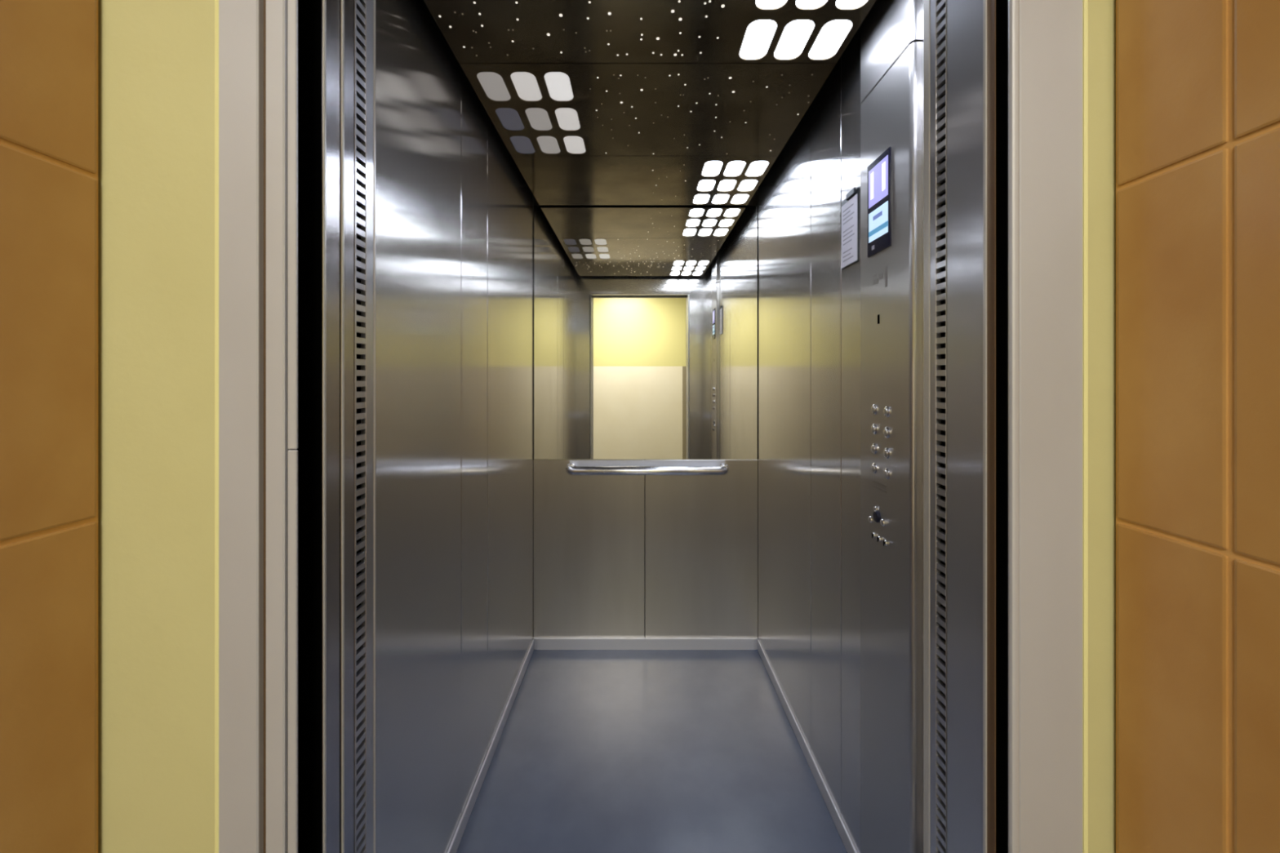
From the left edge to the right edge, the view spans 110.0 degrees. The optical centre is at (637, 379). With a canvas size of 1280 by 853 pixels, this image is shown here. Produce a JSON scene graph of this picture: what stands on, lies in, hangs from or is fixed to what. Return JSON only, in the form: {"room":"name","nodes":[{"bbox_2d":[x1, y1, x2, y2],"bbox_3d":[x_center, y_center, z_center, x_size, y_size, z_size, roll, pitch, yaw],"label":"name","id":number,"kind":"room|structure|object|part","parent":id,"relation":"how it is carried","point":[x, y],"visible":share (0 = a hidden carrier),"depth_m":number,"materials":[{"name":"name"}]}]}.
{"room":"elevator lobby","nodes":[
{"label":"elevator lobby","id":0,"kind":"room"},
{"bbox_2d":[0,0,97,852],"bbox_3d":[-0.633,-0.010,0.203,0.060,2.650,0.600,0,0,0],"label":"tiled wall","id":1,"kind":"structure","parent":0,"point":[49,48],"depth_m":0.46,"materials":[{"name":"tile"}]},
{"bbox_2d":[375,0,533,852],"bbox_3d":[-0.536,0.185,1.449,0.050,2.261,1.587,0,0,0],"label":"wall","id":2,"kind":"structure","parent":0,"point":[455,208],"depth_m":1.15,"materials":[{"name":"metal"}]},
{"bbox_2d":[446,639,533,852],"bbox_3d":[-0.507,1.290,1.418,0.007,0.050,1.525,0,0,0],"label":"baseboard","id":3,"kind":"structure","parent":2,"relation":"attached to","point":[455,841],"depth_m":1.50,"materials":[{"name":"grey metal"}]},
{"bbox_2d":[97,0,1115,852],"bbox_3d":[-0.034,-0.010,0.514,1.417,2.650,0.016,0,0,0],"label":"wall","id":4,"kind":"structure","parent":0,"point":[156,58],"depth_m":0.51,"materials":[{"name":"yellow paint"}]},
{"bbox_2d":[214,0,218,852],"bbox_3d":[-0.473,0.245,0.505,0.005,2.140,0.006,0,0,0],"label":"trim","id":5,"kind":"structure","parent":4,"relation":"attached to","point":[216,2],"depth_m":0.50,"materials":[{"name":"beige paint"}]},
{"bbox_2d":[1082,0,1088,852],"bbox_3d":[0.502,-0.010,0.504,0.004,2.650,0.008,0,0,0],"label":"trim","id":6,"kind":"structure","parent":4,"relation":"attached to","point":[1085,2],"depth_m":0.50,"materials":[{"name":"beige paint"}]},
{"bbox_2d":[533,189,757,637],"bbox_3d":[0.039,0.185,2.217,1.100,2.261,0.050,0,0,0],"label":"wall","id":7,"kind":"structure","parent":0,"point":[615,556],"depth_m":2.19,"materials":[{"name":"metal"}]},
{"bbox_2d":[533,205,757,459],"bbox_3d":[0.039,-0.229,2.195,1.094,1.241,0.006,0,0,0],"label":"mirror","id":8,"kind":"object","parent":7,"relation":"attached to","point":[646,317],"visible":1,"depth_m":2.19,"materials":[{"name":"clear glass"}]},
{"bbox_2d":[533,637,758,649],"bbox_3d":[0.039,1.289,2.185,1.100,0.052,0.014,0,0,0],"label":"baseboard","id":9,"kind":"structure","parent":7,"relation":"attached to","point":[540,643],"depth_m":2.18,"materials":[{"name":"grey metal"}]},
{"bbox_2d":[565,460,728,475],"bbox_3d":[0.047,0.429,2.154,0.795,0.067,0.076,0,0,0],"label":"handrail","id":10,"kind":"object","parent":7,"relation":"attached to","point":[575,467],"visible":1,"depth_m":2.13,"materials":[{"name":"silver metal"}]},
{"bbox_3d":[0.047,0.414,2.190,0.759,0.037,0.004,0,0,0],"label":"rail plate","id":11,"kind":"part","parent":10,"relation":"part of","materials":[{"name":"grey metal"}]},
{"bbox_2d":[456,649,847,852],"bbox_3d":[0.039,1.340,1.424,1.220,0.050,1.657,0,0,0],"label":"floor","id":12,"kind":"structure","parent":0,"point":[597,751],"depth_m":1.53,"materials":[{"name":"grey rubber"}]},
{"bbox_2d":[354,0,375,852],"bbox_3d":[-0.389,0.305,0.632,0.012,2.020,0.048,0,0,0],"label":"ventilation grille","id":13,"kind":"object","parent":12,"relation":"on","point":[364,10],"visible":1,"depth_m":0.63,"materials":[{"name":"silver metal"}]},
{"bbox_2d":[923,0,946,852],"bbox_3d":[0.425,0.305,0.632,0.012,2.020,0.048,0,0,0],"label":"ventilation grille","id":14,"kind":"object","parent":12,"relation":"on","point":[935,11],"visible":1,"depth_m":0.63,"materials":[{"name":"silver metal"}]},
{"bbox_3d":[-0.172,1.330,0.590,1.422,0.030,0.151,0,0,0],"label":"trim","id":15,"kind":"structure","parent":12,"relation":"attached to","visible":0},
{"bbox_2d":[946,0,995,852],"bbox_3d":[0.421,0.305,0.567,0.008,2.020,0.081,0,0,0],"label":"elevator door","id":16,"kind":"structure","parent":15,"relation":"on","point":[971,24],"depth_m":0.56,"materials":[{"name":"silver metal"}]},
{"bbox_2d":[757,0,923,852],"bbox_3d":[0.614,0.185,1.449,0.050,2.261,1.587,0,0,0],"label":"wall","id":17,"kind":"structure","parent":0,"point":[809,306],"depth_m":1.49,"materials":[{"name":"metal"}]},
{"bbox_2d":[757,639,857,852],"bbox_3d":[0.586,1.290,1.418,0.007,0.050,1.525,0,0,0],"label":"baseboard","id":18,"kind":"structure","parent":17,"relation":"attached to","point":[846,840],"depth_m":1.50,"materials":[{"name":"grey metal"}]},
{"bbox_2d":[841,186,858,269],"bbox_3d":[0.585,-0.416,1.241,0.008,0.202,0.096,0,0,0],"label":"notice","id":19,"kind":"object","parent":17,"relation":"attached to","point":[850,206],"visible":1,"depth_m":1.23,"materials":[{"name":"grey paper"}]},
{"bbox_2d":[860,0,921,852],"bbox_3d":[0.576,0.159,1.038,0.027,2.209,0.217,0,0,0],"label":"control panel","id":20,"kind":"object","parent":17,"relation":"attached to","point":[891,33],"depth_m":1.01,"materials":[{"name":"metal"}]},
{"bbox_2d":[871,532,876,537],"bbox_3d":[0.566,0.374,1.074,0.008,0.013,0.012,0,0,0],"label":"switch","id":21,"kind":"object","parent":20,"relation":"attached to","point":[873,534],"depth_m":1.07,"materials":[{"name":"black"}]},
{"bbox_2d":[876,536,881,542],"bbox_3d":[0.566,0.374,1.050,0.008,0.013,0.012,0,0,0],"label":"switch","id":22,"kind":"object","parent":20,"relation":"attached to","point":[878,538],"depth_m":1.05,"materials":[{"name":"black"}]},
{"bbox_2d":[883,540,888,546],"bbox_3d":[0.566,0.374,1.024,0.008,0.013,0.012,0,0,0],"label":"switch","id":23,"kind":"object","parent":20,"relation":"attached to","point":[885,542],"depth_m":1.02,"materials":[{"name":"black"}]},
{"bbox_2d":[995,0,1008,852],"bbox_3d":[0.536,0.185,0.644,0.206,2.261,0.022,0,0,0],"label":"wall","id":24,"kind":"structure","parent":0,"point":[1002,6],"depth_m":0.63,"materials":[{"name":"metal"}]},
{"bbox_2d":[1115,0,1279,852],"bbox_3d":[0.564,-0.010,0.203,0.060,2.650,0.600,0,0,0],"label":"tiled wall","id":25,"kind":"structure","parent":0,"point":[1197,82],"depth_m":0.43,"materials":[{"name":"tile"}]},
{"bbox_3d":[0.039,-0.961,1.443,1.220,0.030,1.619,0,0,0],"label":"ceiling","id":26,"kind":"structure","parent":0,"visible":0},
{"bbox_2d":[511,155,777,204],"bbox_3d":[0.027,-0.895,1.937,1.010,0.101,0.477,0,0,0],"label":"ceiling panel","id":27,"kind":"object","parent":26,"relation":"attached to","point":[551,180],"visible":0.99,"depth_m":1.89,"materials":[{"name":"brown metal"}]},
{"bbox_2d":[459,62,835,155],"bbox_3d":[0.027,-0.895,1.448,1.010,0.101,0.495,0,0,0],"label":"ceiling panel","id":28,"kind":"object","parent":26,"relation":"attached to","point":[535,108],"visible":1,"depth_m":1.39,"materials":[{"name":"brown metal"}]},
{"bbox_2d":[423,0,875,62],"bbox_3d":[0.027,-0.895,0.957,1.010,0.101,0.482,0,0,0],"label":"ceiling panel","id":29,"kind":"object","parent":26,"relation":"attached to","point":[475,31],"visible":1,"depth_m":1.08,"materials":[{"name":"brown metal"}]},
{"bbox_3d":[0.015,-1.080,0.514,0.971,0.510,0.016,0,0,0],"label":"wall","id":30,"kind":"structure","parent":0,"visible":0},
{"bbox_2d":[218,0,1082,852],"bbox_3d":[0.015,0.245,0.510,0.971,2.140,0.019,0,0,0],"label":"door frame","id":31,"kind":"structure","parent":30,"relation":"in","point":[258,39],"depth_m":0.50,"materials":[{"name":"metal"}]},
{"bbox_3d":[-0.448,0.245,0.510,0.045,2.140,0.016,0,0,0],"label":"casing","id":32,"kind":"part","parent":31,"relation":"part of","materials":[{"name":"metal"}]},
{"bbox_3d":[-0.408,0.275,0.510,0.022,2.080,0.015,0,0,0],"label":"casing","id":33,"kind":"part","parent":31,"relation":"part of","materials":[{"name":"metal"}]},
{"bbox_3d":[-0.389,0.295,0.505,0.010,2.040,0.004,0,0,0],"label":"casing","id":34,"kind":"part","parent":31,"relation":"part of","materials":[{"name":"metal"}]},
{"bbox_3d":[0.465,0.245,0.510,0.071,2.140,0.016,0,0,0],"label":"casing","id":35,"kind":"part","parent":31,"relation":"part of","materials":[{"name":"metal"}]},
{"bbox_3d":[-0.177,-0.750,0.582,1.453,0.030,0.100,0,0,0],"label":"wall","id":36,"kind":"structure","parent":0,"visible":0},
{"bbox_2d":[297,0,339,852],"bbox_3d":[-0.633,0.291,0.561,0.502,2.032,0.032,0,0,0],"label":"door","id":37,"kind":"structure","parent":36,"relation":"in","point":[318,20],"depth_m":0.55,"materials":[{"name":"silver metal"}]},
{"bbox_2d":[339,0,354,852],"bbox_3d":[-0.633,0.291,0.592,0.502,2.032,0.028,0,0,0],"label":"door","id":38,"kind":"structure","parent":36,"relation":"in","point":[346,6],"depth_m":0.59,"materials":[{"name":"silver metal"}]}
]}

